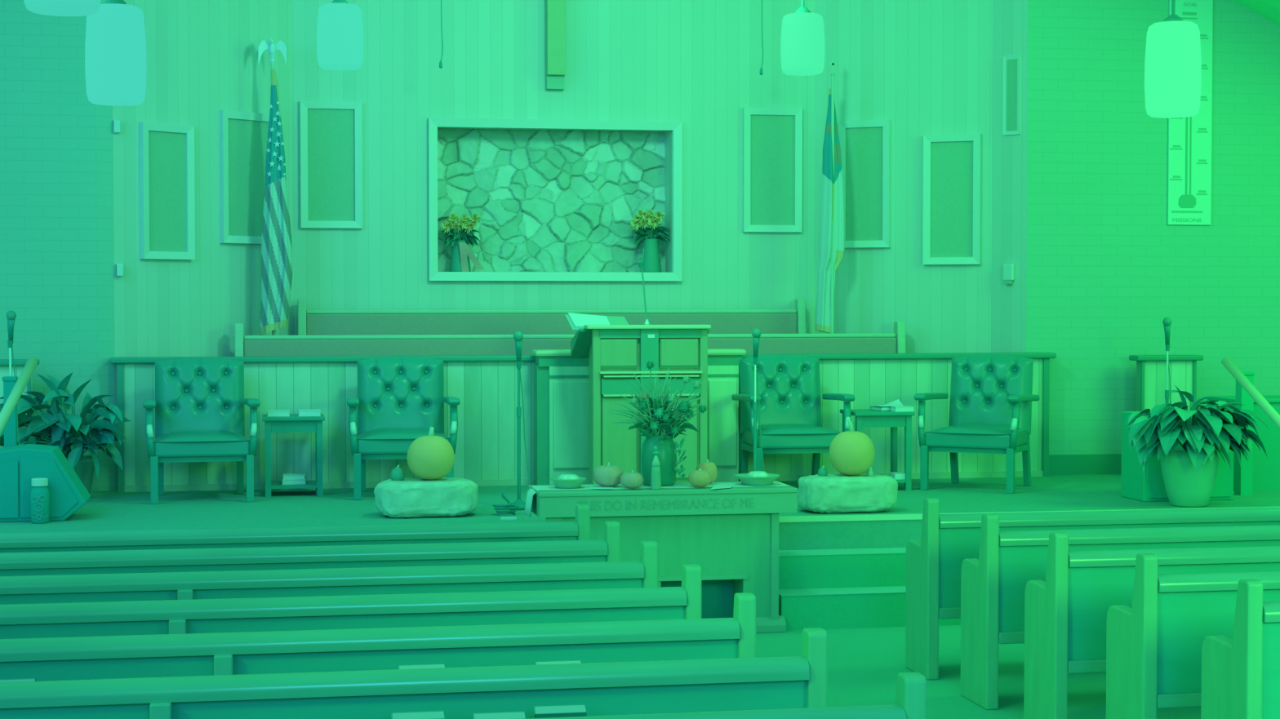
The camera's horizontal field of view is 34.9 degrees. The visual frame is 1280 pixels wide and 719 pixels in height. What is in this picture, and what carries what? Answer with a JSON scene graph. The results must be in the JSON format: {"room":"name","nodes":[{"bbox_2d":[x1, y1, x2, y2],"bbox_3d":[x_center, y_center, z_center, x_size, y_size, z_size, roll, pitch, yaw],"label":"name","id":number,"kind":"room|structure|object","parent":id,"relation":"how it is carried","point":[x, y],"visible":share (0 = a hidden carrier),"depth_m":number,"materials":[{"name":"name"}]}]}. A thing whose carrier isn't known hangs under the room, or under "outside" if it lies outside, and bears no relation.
{"room":"house of worship","nodes":[
{"label":"house of worship","id":0,"kind":"room"},
{"bbox_2d":[0,0,98,491],"bbox_3d":[-6.711,-1.917,15.487,5.000,5.917,0.200,0,2,-10],"label":"brick wall","id":1,"kind":"structure","parent":0,"point":[48,268],"depth_m":15.80,"materials":[{"name":"brick"}]},
{"bbox_2d":[23,0,100,16],"bbox_3d":[-2.345,-2.386,8.244,0.312,1.953,0.312,0,2,-10],"label":"pendant lamp","id":2,"kind":"object","parent":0,"point":[46,7],"visible":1,"depth_m":8.19,"materials":[{"name":"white glass"}]},
{"bbox_2d":[95,0,115,491],"bbox_3d":[-4.210,-1.930,15.930,0.134,5.917,0.120,-1,2,-32],"label":"brick wall","id":3,"kind":"structure","parent":0,"point":[104,113],"depth_m":15.92,"materials":[{"name":"brick"}]},
{"bbox_2d":[84,0,146,106],"bbox_3d":[-2.638,-2.331,10.226,0.301,2.087,0.301,0,2,-10],"label":"pendant lamp","id":4,"kind":"object","parent":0,"point":[116,67],"visible":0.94,"depth_m":10.13,"materials":[{"name":"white glass"}]},
{"bbox_2d":[112,0,294,490],"bbox_3d":[-3.582,-1.952,16.664,0.120,5.917,1.841,1,2,39],"label":"wall","id":5,"kind":"structure","parent":0,"point":[202,55],"depth_m":16.58,"materials":[{"name":"white wood"}]},
{"bbox_2d":[138,121,195,259],"bbox_3d":[-3.782,-1.342,16.306,0.050,1.080,0.502,1,2,39],"label":"acoustic panel","id":6,"kind":"object","parent":5,"relation":"attached to","point":[166,151],"visible":1,"depth_m":16.31,"materials":[{"name":"beige fabric"}]},
{"bbox_2d":[218,110,269,244],"bbox_3d":[-3.256,-1.508,16.939,0.050,1.088,0.563,1,2,39],"label":"acoustic panel","id":7,"kind":"object","parent":5,"relation":"attached to","point":[243,135],"visible":0.68,"depth_m":16.90,"materials":[{"name":"beige fabric"}]},
{"bbox_2d":[316,0,363,70],"bbox_3d":[-1.974,-2.924,13.384,0.306,2.014,0.306,0,2,-10],"label":"pendant lamp","id":8,"kind":"object","parent":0,"point":[340,28],"visible":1,"depth_m":13.29,"materials":[{"name":"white glass"}]},
{"bbox_2d":[437,128,665,272],"bbox_3d":[-0.800,-1.404,18.101,2.071,1.262,0.152,0,2,-10],"label":"wall","id":9,"kind":"structure","parent":0,"point":[545,201],"depth_m":18.09,"materials":[{"name":"stone"}]},
{"bbox_2d":[437,127,669,272],"bbox_3d":[-0.787,-1.402,18.029,2.131,1.322,0.300,0,2,-10],"label":"wall","id":10,"kind":"structure","parent":0,"point":[666,167],"depth_m":18.14,"materials":[{"name":"white paint"}]},
{"bbox_2d":[440,213,484,271],"bbox_3d":[-1.556,-1.005,17.727,0.386,0.517,0.233,0,2,-10],"label":"flower vase","id":11,"kind":"object","parent":10,"relation":"in","point":[460,235],"visible":1,"depth_m":17.69,"materials":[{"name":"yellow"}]},
{"bbox_2d":[628,209,670,272],"bbox_3d":[0.090,-1.048,18.020,0.406,0.554,0.224,0,2,-10],"label":"flower vase","id":12,"kind":"object","parent":10,"relation":"in","point":[651,260],"visible":1,"depth_m":18.00,"materials":[{"name":"teal"}]},
{"bbox_2d":[292,0,815,335],"bbox_3d":[-0.704,-1.986,17.813,4.591,5.917,0.120,0,2,-10],"label":"wall","id":13,"kind":"structure","parent":0,"point":[697,64],"depth_m":17.76,"materials":[{"name":"white wood"}]},
{"bbox_2d":[300,101,362,228],"bbox_3d":[-2.632,-1.659,17.378,0.520,1.077,0.050,0,2,-10],"label":"acoustic panel","id":14,"kind":"object","parent":13,"relation":"attached to","point":[331,131],"visible":1,"depth_m":17.39,"materials":[{"name":"beige fabric"}]},
{"bbox_2d":[428,117,682,281],"bbox_3d":[-0.726,-1.383,17.735,2.220,1.399,0.060,0,2,-10],"label":"frame","id":15,"kind":"object","parent":13,"relation":"attached to","point":[433,122],"visible":1,"depth_m":17.72,"materials":[{"name":"white paint"}]},
{"bbox_2d":[545,0,565,89],"bbox_3d":[-0.732,-3.551,17.617,1.400,2.415,0.162,0,2,-10],"label":"wooden cross","id":16,"kind":"object","parent":13,"relation":"attached to","point":[555,10],"visible":1,"depth_m":17.57,"materials":[{"name":"brown wood"}]},
{"bbox_2d":[742,107,802,232],"bbox_3d":[1.177,-1.681,18.084,0.531,1.099,0.050,0,2,-10],"label":"acoustic panel","id":17,"kind":"object","parent":13,"relation":"attached to","point":[772,137],"visible":1,"depth_m":18.09,"materials":[{"name":"beige fabric"}]},
{"bbox_2d":[780,0,825,75],"bbox_3d":[1.117,-2.963,13.956,0.305,2.004,0.305,0,2,-10],"label":"pendant lamp","id":18,"kind":"object","parent":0,"point":[802,51],"visible":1,"depth_m":13.86,"materials":[{"name":"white glass"}]},
{"bbox_2d":[814,0,992,353],"bbox_3d":[2.323,-1.990,17.922,1.593,5.917,0.120,1,2,23],"label":"wall","id":19,"kind":"structure","parent":0,"point":[925,67],"depth_m":17.85,"materials":[{"name":"white wood"}]},
{"bbox_2d":[838,119,890,248],"bbox_3d":[1.979,-1.549,17.986,0.468,1.121,0.050,1,2,22],"label":"acoustic panel","id":20,"kind":"object","parent":19,"relation":"attached to","point":[864,144],"visible":0.88,"depth_m":17.99,"materials":[{"name":"fabric"}]},
{"bbox_2d":[922,133,981,264],"bbox_3d":[2.708,-1.389,17.689,0.501,1.128,0.050,1,2,22],"label":"acoustic panel","id":21,"kind":"object","parent":19,"relation":"attached to","point":[952,231],"visible":1,"depth_m":17.69,"materials":[{"name":"beige fabric"}]},
{"bbox_2d":[755,625,1200,718],"bbox_3d":[1.355,1.965,9.213,18.000,0.100,20.500,0,2,-10],"label":"floor","id":22,"kind":"structure","parent":0,"point":[864,664],"depth_m":11.79,"materials":[{"name":"carpet"}]},
{"bbox_2d":[0,357,37,435],"bbox_3d":[-4.013,0.902,12.963,0.066,1.800,1.154,0,2,-1],"label":"handrail","id":23,"kind":"object","parent":22,"relation":"on","point":[31,364],"visible":1,"depth_m":13.09,"materials":[{"name":"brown wood"}]},
{"bbox_2d":[0,504,590,552],"bbox_3d":[-2.370,1.335,11.141,4.183,1.042,0.451,0,2,-10],"label":"pew","id":24,"kind":"object","parent":22,"relation":"on","point":[579,530],"visible":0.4,"depth_m":11.01,"materials":[{"name":"brown wood"}]},
{"bbox_2d":[0,520,620,576],"bbox_3d":[-2.203,1.361,10.286,4.200,1.042,0.451,0,2,-10],"label":"pew","id":25,"kind":"object","parent":22,"relation":"on","point":[607,549],"visible":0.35,"depth_m":10.17,"materials":[{"name":"brown wood"}]},
{"bbox_2d":[0,540,657,604],"bbox_3d":[-2.029,1.387,9.421,4.228,1.042,0.473,0,2,-10],"label":"pew","id":26,"kind":"object","parent":22,"relation":"on","point":[643,573],"visible":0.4,"depth_m":9.32,"materials":[{"name":"brown wood"}]},
{"bbox_2d":[0,564,702,639],"bbox_3d":[-1.852,1.414,8.528,4.249,1.042,0.550,0,2,-10],"label":"pew","id":27,"kind":"object","parent":22,"relation":"on","point":[38,620],"visible":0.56,"depth_m":8.48,"materials":[{"name":"brown wood"}]},
{"bbox_2d":[0,592,755,681],"bbox_3d":[-1.680,1.440,7.673,4.276,1.042,0.550,0,2,-10],"label":"pew","id":28,"kind":"object","parent":22,"relation":"on","point":[183,655],"visible":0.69,"depth_m":7.63,"materials":[{"name":"brown wood"}]},
{"bbox_2d":[397,663,444,669],"bbox_3d":[-0.815,1.214,7.567,0.174,0.180,0.145,0,2,-10],"label":"hymnal","id":29,"kind":"object","parent":28,"relation":"in","point":[429,665],"visible":0.2,"depth_m":7.51,"materials":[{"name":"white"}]},
{"bbox_2d":[534,659,581,664],"bbox_3d":[-0.315,1.214,7.660,0.174,0.180,0.145,0,2,-10],"label":"hymnal","id":30,"kind":"object","parent":28,"relation":"in","point":[578,661],"visible":0.16,"depth_m":7.61,"materials":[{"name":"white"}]},
{"bbox_2d":[0,627,827,718],"bbox_3d":[-1.501,1.465,6.820,4.316,1.042,0.550,0,2,-10],"label":"pew","id":31,"kind":"object","parent":22,"relation":"on","point":[733,684],"visible":0.98,"depth_m":6.82,"materials":[{"name":"brown wood"}]},
{"bbox_2d":[390,710,444,718],"bbox_3d":[-0.734,1.237,6.696,0.174,0.180,0.145,0,2,-10],"label":"hymnal","id":32,"kind":"object","parent":31,"relation":"in","point":[439,714],"visible":1,"depth_m":6.64,"materials":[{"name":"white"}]},
{"bbox_2d":[471,711,524,718],"bbox_3d":[-0.472,1.248,6.744,0.174,0.180,0.145,0,2,-10],"label":"hymnal","id":33,"kind":"object","parent":31,"relation":"in","point":[517,714],"visible":0.85,"depth_m":6.69,"materials":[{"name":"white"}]},
{"bbox_2d":[532,704,586,718],"bbox_3d":[-0.274,1.231,6.781,0.174,0.180,0.145,0,2,-10],"label":"hymnal","id":34,"kind":"object","parent":31,"relation":"in","point":[566,710],"visible":1,"depth_m":6.72,"materials":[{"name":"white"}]},
{"bbox_2d":[0,474,1279,550],"bbox_3d":[0.038,1.360,16.302,18.000,0.683,4.850,0,2,-10],"label":"stage","id":35,"kind":"object","parent":22,"relation":"on","point":[105,510],"depth_m":14.71,"materials":[{"name":"carpet"}]},
{"bbox_2d":[2,376,17,447],"bbox_3d":[-4.421,0.599,14.308,0.096,0.958,0.096,0,2,-10],"label":"newel post","id":36,"kind":"object","parent":35,"relation":"on","point":[9,382],"visible":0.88,"depth_m":14.26,"materials":[{"name":"teal"}]},
{"bbox_2d":[5,310,19,444],"bbox_3d":[-4.551,0.355,14.734,0.200,1.421,0.200,0,2,-10],"label":"microphone stand","id":37,"kind":"object","parent":35,"relation":"on","point":[11,315],"visible":0.45,"depth_m":14.70,"materials":[{"name":"black metal"}]},
{"bbox_2d":[0,359,39,448],"bbox_3d":[-4.873,0.523,15.438,0.612,1.043,0.190,0,2,-10],"label":"lectern","id":38,"kind":"object","parent":35,"relation":"on","point":[20,364],"visible":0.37,"depth_m":15.40,"materials":[{"name":"teal"}]},
{"bbox_2d":[30,477,49,524],"bbox_3d":[-4.027,0.948,13.670,0.124,0.300,0.129,0,2,-10],"label":"jar","id":39,"kind":"object","parent":35,"relation":"on","point":[39,494],"visible":1,"depth_m":13.62,"materials":[{"name":"teal"}]},
{"bbox_2d":[0,444,90,522],"bbox_3d":[-4.136,0.840,13.962,0.686,0.497,0.465,0,2,-10],"label":"stage monitor","id":40,"kind":"object","parent":35,"relation":"on","point":[20,464],"visible":0.98,"depth_m":13.75,"materials":[{"name":"teal"}]},
{"bbox_2d":[0,462,18,518],"bbox_3d":[-4.301,0.878,13.704,0.228,0.377,0.015,0,2,-10],"label":"grille","id":41,"kind":"object","parent":40,"relation":"attached to","point":[9,471],"depth_m":13.71,"materials":[{"name":"teal"}]},
{"bbox_2d":[0,373,130,493],"bbox_3d":[-4.351,0.571,15.179,1.110,0.962,0.636,0,2,-10],"label":"potted plant","id":42,"kind":"object","parent":35,"relation":"on","point":[68,433],"visible":0.86,"depth_m":15.16,"materials":[{"name":"green plant"}]},
{"bbox_2d":[142,357,260,504],"bbox_3d":[-3.304,0.520,15.334,0.840,1.055,0.804,0,2,-13],"label":"leather armchair","id":43,"kind":"object","parent":35,"relation":"on","point":[198,403],"visible":1,"depth_m":15.51,"materials":[{"name":"teal leather"}]},
{"bbox_2d":[262,413,324,497],"bbox_3d":[-2.669,0.734,15.694,0.468,0.606,0.450,0,2,-10],"label":"side table","id":44,"kind":"object","parent":35,"relation":"on","point":[293,423],"visible":0.99,"depth_m":15.51,"materials":[{"name":"brown wood"}]},
{"bbox_2d":[266,409,289,417],"bbox_3d":[-2.774,0.412,15.630,0.170,0.040,0.200,0,2,-10],"label":"book","id":45,"kind":"object","parent":44,"relation":"on","point":[269,412],"visible":1,"depth_m":15.54,"materials":[{"name":"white paper"}]},
{"bbox_2d":[280,477,306,484],"bbox_3d":[-2.665,0.934,15.665,0.180,0.036,0.200,0,2,-12],"label":"book","id":46,"kind":"object","parent":44,"relation":"on","point":[282,482],"visible":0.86,"depth_m":15.57,"materials":[{"name":"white paper"}]},
{"bbox_2d":[282,473,306,479],"bbox_3d":[-2.657,0.900,15.661,0.170,0.032,0.190,0,2,-8],"label":"book","id":47,"kind":"object","parent":46,"relation":"on","point":[286,476],"visible":1,"depth_m":15.58,"materials":[{"name":"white paper"}]},
{"bbox_2d":[271,480,316,488],"bbox_3d":[-2.670,0.964,15.706,0.408,0.025,0.400,0,2,-10],"label":"shelf","id":48,"kind":"object","parent":44,"relation":"attached to","point":[274,484],"depth_m":15.52,"materials":[{"name":"brown wood"}]},
{"bbox_2d":[297,408,320,416],"bbox_3d":[-2.544,0.409,15.672,0.170,0.044,0.200,0,2,-10],"label":"book","id":49,"kind":"object","parent":44,"relation":"on","point":[301,412],"visible":1,"depth_m":15.58,"materials":[{"name":"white paper"}]},
{"bbox_2d":[346,355,460,500],"bbox_3d":[-1.822,0.512,15.609,0.840,1.055,0.804,0,2,-8],"label":"leather armchair","id":50,"kind":"object","parent":35,"relation":"on","point":[399,398],"visible":0.96,"depth_m":15.81,"materials":[{"name":"teal leather"}]},
{"bbox_2d":[373,477,478,518],"bbox_3d":[-1.483,0.958,14.145,0.731,0.251,0.444,0,2,-10],"label":"stone block","id":51,"kind":"object","parent":35,"relation":"on","point":[444,496],"visible":0.98,"depth_m":13.96,"materials":[{"name":"white stone"}]},
{"bbox_2d":[390,465,404,480],"bbox_3d":[-1.681,0.787,14.120,0.104,0.117,0.106,0,2,-10],"label":"gourd","id":52,"kind":"object","parent":51,"relation":"on","point":[397,473],"visible":1,"depth_m":14.09,"materials":[{"name":"food"}]},
{"bbox_2d":[406,426,454,479],"bbox_3d":[-1.454,0.652,14.150,0.329,0.370,0.330,0,2,-10],"label":"pumpkin","id":53,"kind":"object","parent":51,"relation":"on","point":[429,457],"visible":1,"depth_m":14.04,"materials":[{"name":"food"}]},
{"bbox_2d":[493,490,518,514],"bbox_3d":[-0.935,0.995,14.190,0.178,0.169,0.156,0,2,-10],"label":"coiled cable","id":54,"kind":"object","parent":35,"relation":"on","point":[513,508],"visible":1,"depth_m":14.14,"materials":[{"name":"black rubber"}]},
{"bbox_2d":[505,331,529,510],"bbox_3d":[-0.867,0.433,14.578,0.200,1.273,0.200,0,2,-10],"label":"microphone stand","id":55,"kind":"object","parent":35,"relation":"on","point":[517,336],"visible":0.82,"depth_m":14.57,"materials":[{"name":"black metal"}]},
{"bbox_2d":[110,352,1056,492],"bbox_3d":[-0.313,0.486,16.587,7.748,1.047,0.190,0,2,-10],"label":"partition wall","id":56,"kind":"structure","parent":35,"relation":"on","point":[486,386],"depth_m":16.35,"materials":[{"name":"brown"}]},
{"bbox_2d":[531,348,746,484],"bbox_3d":[-0.006,0.467,16.397,1.714,1.096,0.265,0,2,-10],"label":"panels","id":57,"kind":"object","parent":35,"relation":"on","point":[561,379],"visible":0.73,"depth_m":16.19,"materials":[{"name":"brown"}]},
{"bbox_2d":[570,324,711,484],"bbox_3d":[0.012,0.383,15.734,1.017,1.305,0.600,0,2,-10],"label":"pulpit","id":58,"kind":"object","parent":35,"relation":"on","point":[615,353],"visible":0.79,"depth_m":15.47,"materials":[{"name":"brown wood"}]},
{"bbox_2d":[564,312,628,332],"bbox_3d":[-0.323,-0.225,15.759,0.486,0.275,0.258,0,2,-10],"label":"open book","id":59,"kind":"object","parent":58,"relation":"on","point":[575,322],"visible":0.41,"depth_m":15.77,"materials":[{"name":"white paper"}]},
{"bbox_2d":[637,248,649,324],"bbox_3d":[0.027,-0.555,15.550,0.100,0.582,0.044,-1,2,-23],"label":"gooseneck microphone","id":60,"kind":"object","parent":58,"relation":"on","point":[640,262],"visible":1,"depth_m":15.55,"materials":[{"name":"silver metal"}]},
{"bbox_2d":[751,328,764,471],"bbox_3d":[0.859,0.409,15.202,0.200,1.284,0.200,0,2,-10],"label":"microphone stand","id":61,"kind":"object","parent":35,"relation":"on","point":[756,333],"visible":0.62,"depth_m":15.19,"materials":[{"name":"black metal"}]},
{"bbox_2d":[731,354,855,481],"bbox_3d":[1.191,0.495,16.167,0.840,1.055,0.804,0,2,-10],"label":"leather armchair","id":62,"kind":"object","parent":35,"relation":"on","point":[789,384],"visible":0.88,"depth_m":16.36,"materials":[{"name":"teal leather"}]},
{"bbox_2d":[796,473,897,513],"bbox_3d":[1.473,0.946,14.433,0.712,0.257,0.429,0,2,-7],"label":"stone block","id":63,"kind":"object","parent":35,"relation":"on","point":[831,493],"visible":0.97,"depth_m":14.25,"materials":[{"name":"white stone"}]},
{"bbox_2d":[829,419,874,475],"bbox_3d":[1.500,0.623,14.439,0.322,0.399,0.323,0,2,-10],"label":"pumpkin","id":64,"kind":"object","parent":63,"relation":"on","point":[851,452],"visible":1,"depth_m":14.33,"materials":[{"name":"food"}]},
{"bbox_2d":[840,408,915,490],"bbox_3d":[1.875,0.714,16.135,0.481,0.619,0.450,0,2,-10],"label":"side table","id":65,"kind":"object","parent":35,"relation":"on","point":[864,418],"visible":0.71,"depth_m":15.97,"materials":[{"name":"brown wood"}]},
{"bbox_2d":[913,354,1039,493],"bbox_3d":[2.698,0.494,16.183,0.840,1.055,0.804,1,2,25],"label":"leather armchair","id":66,"kind":"object","parent":35,"relation":"on","point":[991,397],"visible":1,"depth_m":16.30,"materials":[{"name":"teal leather"}]},
{"bbox_2d":[778,506,1279,522],"bbox_3d":[3.614,1.085,14.497,5.624,0.036,0.045,0,2,-10],"label":"trim","id":67,"kind":"structure","parent":35,"relation":"attached to","point":[914,516],"depth_m":14.11,"materials":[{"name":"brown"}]},
{"bbox_2d":[1128,355,1203,411],"bbox_3d":[4.455,0.476,17.268,0.593,1.027,0.190,0,2,-10],"label":"lectern","id":68,"kind":"object","parent":35,"relation":"on","point":[1151,370],"visible":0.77,"depth_m":17.20,"materials":[{"name":"teal"}]},
{"bbox_2d":[1162,317,1171,404],"bbox_3d":[4.206,0.341,16.256,0.200,1.358,0.200,0,2,-10],"label":"microphone stand","id":69,"kind":"object","parent":35,"relation":"on","point":[1166,322],"visible":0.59,"depth_m":16.23,"materials":[{"name":"black metal"}]},
{"bbox_2d":[1120,411,1233,502],"bbox_3d":[4.047,0.722,15.343,0.719,0.650,0.420,0,2,-10],"label":"loudspeaker","id":70,"kind":"object","parent":35,"relation":"on","point":[1148,486],"visible":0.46,"depth_m":15.19,"materials":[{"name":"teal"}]},
{"bbox_2d":[1124,385,1269,506],"bbox_3d":[4.014,0.626,14.715,1.092,0.881,0.614,0,2,-10],"label":"potted plant","id":71,"kind":"object","parent":35,"relation":"on","point":[1189,472],"visible":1,"depth_m":14.64,"materials":[{"name":"green plant"}]},
{"bbox_2d":[1204,395,1279,491],"bbox_3d":[5.120,0.659,16.231,1.093,0.723,0.540,0,2,-10],"label":"base cabinet","id":72,"kind":"object","parent":35,"relation":"on","point":[1266,469],"visible":0.28,"depth_m":15.94,"materials":[{"name":"teal"}]},
{"bbox_2d":[1234,370,1254,495],"bbox_3d":[4.635,0.564,15.630,0.114,0.950,0.114,0,2,-10],"label":"newel post","id":73,"kind":"object","parent":35,"relation":"on","point":[1244,473],"visible":0.56,"depth_m":15.59,"materials":[{"name":"teal"}]},
{"bbox_2d":[528,480,797,633],"bbox_3d":[0.144,1.312,13.431,1.704,0.951,0.550,0,2,-10],"label":"table","id":74,"kind":"object","parent":22,"relation":"on","point":[732,533],"visible":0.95,"depth_m":13.28,"materials":[{"name":"brown wood"}]},
{"bbox_2d":[650,445,661,489],"bbox_3d":[0.103,0.700,13.217,0.072,0.283,0.072,0,2,-10],"label":"figurine","id":75,"kind":"object","parent":74,"relation":"on","point":[655,479],"visible":1,"depth_m":13.19,"materials":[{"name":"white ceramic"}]},
{"bbox_2d":[524,481,791,517],"bbox_3d":[0.123,0.919,13.420,1.778,0.176,0.320,0,2,-10],"label":"table runner","id":76,"kind":"object","parent":74,"relation":"on","point":[531,492],"visible":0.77,"depth_m":13.34,"materials":[{"name":"white fabric"}]},
{"bbox_2d":[549,476,586,488],"bbox_3d":[-0.470,0.804,13.286,0.239,0.062,0.239,0,2,-10],"label":"bowl","id":77,"kind":"object","parent":76,"relation":"on","point":[559,483],"visible":0.94,"depth_m":13.21,"materials":[{"name":"gold metal"}]},
{"bbox_2d":[592,462,623,486],"bbox_3d":[-0.208,0.751,13.354,0.199,0.157,0.199,0,2,-10],"label":"pumpkin","id":78,"kind":"object","parent":76,"relation":"on","point":[608,475],"visible":0.97,"depth_m":13.28,"materials":[{"name":"food"}]},
{"bbox_2d":[620,470,644,488],"bbox_3d":[-0.052,0.777,13.231,0.152,0.117,0.155,0,2,-10],"label":"pumpkin","id":79,"kind":"object","parent":76,"relation":"on","point":[632,479],"visible":1,"depth_m":13.18,"materials":[{"name":"food"}]},
{"bbox_2d":[605,360,707,486],"bbox_3d":[0.098,0.415,13.470,0.691,0.829,0.501,0,2,-10],"label":"flower arrangement","id":80,"kind":"object","parent":76,"relation":"on","point":[660,425],"visible":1,"depth_m":13.38,"materials":[{"name":"teal plant"}]},
{"bbox_2d":[688,468,711,487],"bbox_3d":[0.390,0.772,13.323,0.147,0.121,0.147,0,2,-10],"label":"pumpkin","id":81,"kind":"object","parent":76,"relation":"on","point":[698,478],"visible":1,"depth_m":13.27,"materials":[{"name":"food"}]},
{"bbox_2d":[695,459,717,483],"bbox_3d":[0.443,0.744,13.556,0.143,0.160,0.145,0,2,-10],"label":"pumpkin","id":82,"kind":"object","parent":76,"relation":"on","point":[710,467],"visible":0.59,"depth_m":13.51,"materials":[{"name":"food"}]},
{"bbox_2d":[734,473,780,485],"bbox_3d":[0.778,0.797,13.518,0.303,0.062,0.303,0,2,-10],"label":"plate","id":83,"kind":"object","parent":76,"relation":"on","point":[748,481],"visible":0.96,"depth_m":13.42,"materials":[{"name":"gold metal"}]},
{"bbox_2d":[520,671,926,718],"bbox_3d":[-1.319,1.489,6.017,4.383,1.042,0.451,0,2,-10],"label":"pew","id":84,"kind":"object","parent":22,"relation":"on","point":[911,687],"visible":1,"depth_m":6.16,"materials":[{"name":"brown wood"}]},
{"bbox_2d":[778,553,960,630],"bbox_3d":[2.160,1.545,13.949,2.600,0.455,0.560,0,2,-10],"label":"steps","id":85,"kind":"structure","parent":22,"relation":"on","point":[851,571],"depth_m":13.65,"materials":[{"name":"carpet"}]},
{"bbox_2d":[778,547,906,595],"bbox_3d":[2.161,1.429,13.942,2.600,0.232,0.563,0,2,-10],"label":"trim","id":86,"kind":"structure","parent":85,"relation":"attached to","point":[887,589],"depth_m":13.77,"materials":[{"name":"wood"}]},
{"bbox_2d":[905,497,1279,679],"bbox_3d":[3.999,1.300,12.321,4.860,1.042,0.451,0,2,-10],"label":"pew","id":87,"kind":"object","parent":22,"relation":"on","point":[934,562],"visible":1,"depth_m":11.77,"materials":[{"name":"brown wood"}]},
{"bbox_2d":[960,513,1279,710],"bbox_3d":[4.176,1.326,11.468,4.825,1.042,0.451,0,2,-10],"label":"pew","id":88,"kind":"object","parent":22,"relation":"on","point":[993,586],"visible":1,"depth_m":10.90,"materials":[{"name":"brown wood"}]},
{"bbox_2d":[1023,531,1279,718],"bbox_3d":[4.350,1.351,10.613,4.794,1.042,0.451,0,2,-10],"label":"pew","id":89,"kind":"object","parent":22,"relation":"on","point":[1065,615],"visible":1,"depth_m":10.04,"materials":[{"name":"brown wood"}]},
{"bbox_2d":[1106,553,1279,718],"bbox_3d":[4.541,1.377,9.762,4.729,1.042,0.451,0,2,-10],"label":"pew","id":90,"kind":"object","parent":22,"relation":"on","point":[1153,646],"visible":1,"depth_m":9.18,"materials":[{"name":"brown wood"}]},
{"bbox_2d":[1200,578,1279,718],"bbox_3d":[4.726,1.402,8.910,4.676,1.042,0.451,0,2,-10],"label":"pew","id":91,"kind":"object","parent":22,"relation":"on","point":[1241,675],"visible":1,"depth_m":8.32,"materials":[{"name":"brown wood"}]},
{"bbox_2d":[1221,356,1279,429],"bbox_3d":[4.470,0.875,14.540,0.066,1.758,1.138,0,2,-15],"label":"handrail","id":92,"kind":"object","parent":22,"relation":"on","point":[1263,403],"visible":1,"depth_m":14.67,"materials":[{"name":"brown wood"}]},
{"bbox_2d":[991,0,1028,352],"bbox_3d":[3.207,-1.976,17.466,0.120,5.917,0.373,-2,2,-43],"label":"wall","id":93,"kind":"structure","parent":0,"point":[1010,17],"depth_m":17.45,"materials":[{"name":"white wood"}]},
{"bbox_2d":[1003,264,1014,284],"bbox_3d":[3.155,-0.732,17.438,0.045,0.170,0.100,-2,2,-43],"label":"wall sensor","id":94,"kind":"object","parent":93,"relation":"attached to","point":[1008,269],"visible":1,"depth_m":17.42,"materials":[{"name":"white paint"}]},
{"bbox_2d":[1002,53,1021,135],"bbox_3d":[3.174,-2.259,17.391,0.018,0.678,0.178,-2,2,-43],"label":"acoustic panel","id":95,"kind":"object","parent":93,"relation":"attached to","point":[1011,70],"visible":1,"depth_m":17.38,"materials":[{"name":"fabric"}]},
{"bbox_2d":[1026,0,1279,454],"bbox_3d":[5.974,-1.989,17.888,5.500,5.917,0.200,0,2,-10],"label":"brick wall","id":96,"kind":"structure","parent":0,"point":[1106,266],"depth_m":17.48,"materials":[{"name":"brick"}]},
{"bbox_2d":[1048,453,1121,475],"bbox_3d":[5.750,0.888,17.815,5.000,0.170,0.030,0,2,-10],"label":"baseboard","id":97,"kind":"structure","parent":96,"relation":"attached to","point":[1099,464],"depth_m":17.44,"materials":[{"name":"teal"}]},
{"bbox_2d":[1167,0,1213,225],"bbox_3d":[4.736,-2.189,17.536,0.394,2.055,0.024,0,2,-10],"label":"chart","id":98,"kind":"object","parent":96,"relation":"attached to","point":[1189,139],"visible":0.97,"depth_m":17.54,"materials":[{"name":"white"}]},
{"bbox_2d":[1144,0,1201,118],"bbox_3d":[3.175,-2.525,12.112,0.330,2.150,0.330,0,2,-10],"label":"pendant lamp","id":99,"kind":"object","parent":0,"point":[1173,59],"visible":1,"depth_m":12.01,"materials":[{"name":"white glass"}]},
{"bbox_2d":[1231,0,1279,25],"bbox_3d":[-0.490,-3.812,16.583,17.000,4.082,3.800,0,2,-10],"label":"ceiling","id":100,"kind":"structure","parent":0,"point":[1269,10],"depth_m":17.47,"materials":[{"name":"paint"}]},
{"bbox_3d":[-0.473,0.888,16.992,7.136,0.220,0.480,0,2,-10],"label":"floor","id":101,"kind":"structure","parent":0,"visible":0},
{"bbox_2d":[257,38,293,335],"bbox_3d":[-3.028,-0.933,16.830,0.320,3.430,0.320,0,2,-10],"label":"striped flag","id":102,"kind":"object","parent":101,"relation":"on","point":[277,258],"visible":1,"depth_m":16.75,"materials":[{"name":"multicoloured fabric"}]},
{"bbox_2d":[234,321,906,356],"bbox_3d":[-0.484,0.235,17.016,5.689,1.084,0.430,0,2,-10],"label":"pew","id":103,"kind":"object","parent":101,"relation":"on","point":[859,343],"visible":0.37,"depth_m":16.97,"materials":[{"name":"brown wood"}]},
{"bbox_2d":[815,57,844,333],"bbox_3d":[1.659,-0.928,17.699,0.320,3.367,0.320,0,2,-10],"label":"flag","id":104,"kind":"object","parent":101,"relation":"on","point":[831,240],"visible":0.99,"depth_m":17.64,"materials":[{"name":"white fabric"}]},
{"bbox_3d":[-0.635,0.772,17.520,4.591,0.420,0.623,0,2,-10],"label":"floor","id":105,"kind":"structure","parent":0,"visible":0},
{"bbox_2d":[297,299,805,335],"bbox_3d":[-0.695,0.022,17.510,4.424,1.080,0.430,0,2,-10],"label":"pew","id":106,"kind":"object","parent":105,"relation":"on","point":[382,322],"visible":0.34,"depth_m":17.54,"materials":[{"name":"brown wood"}]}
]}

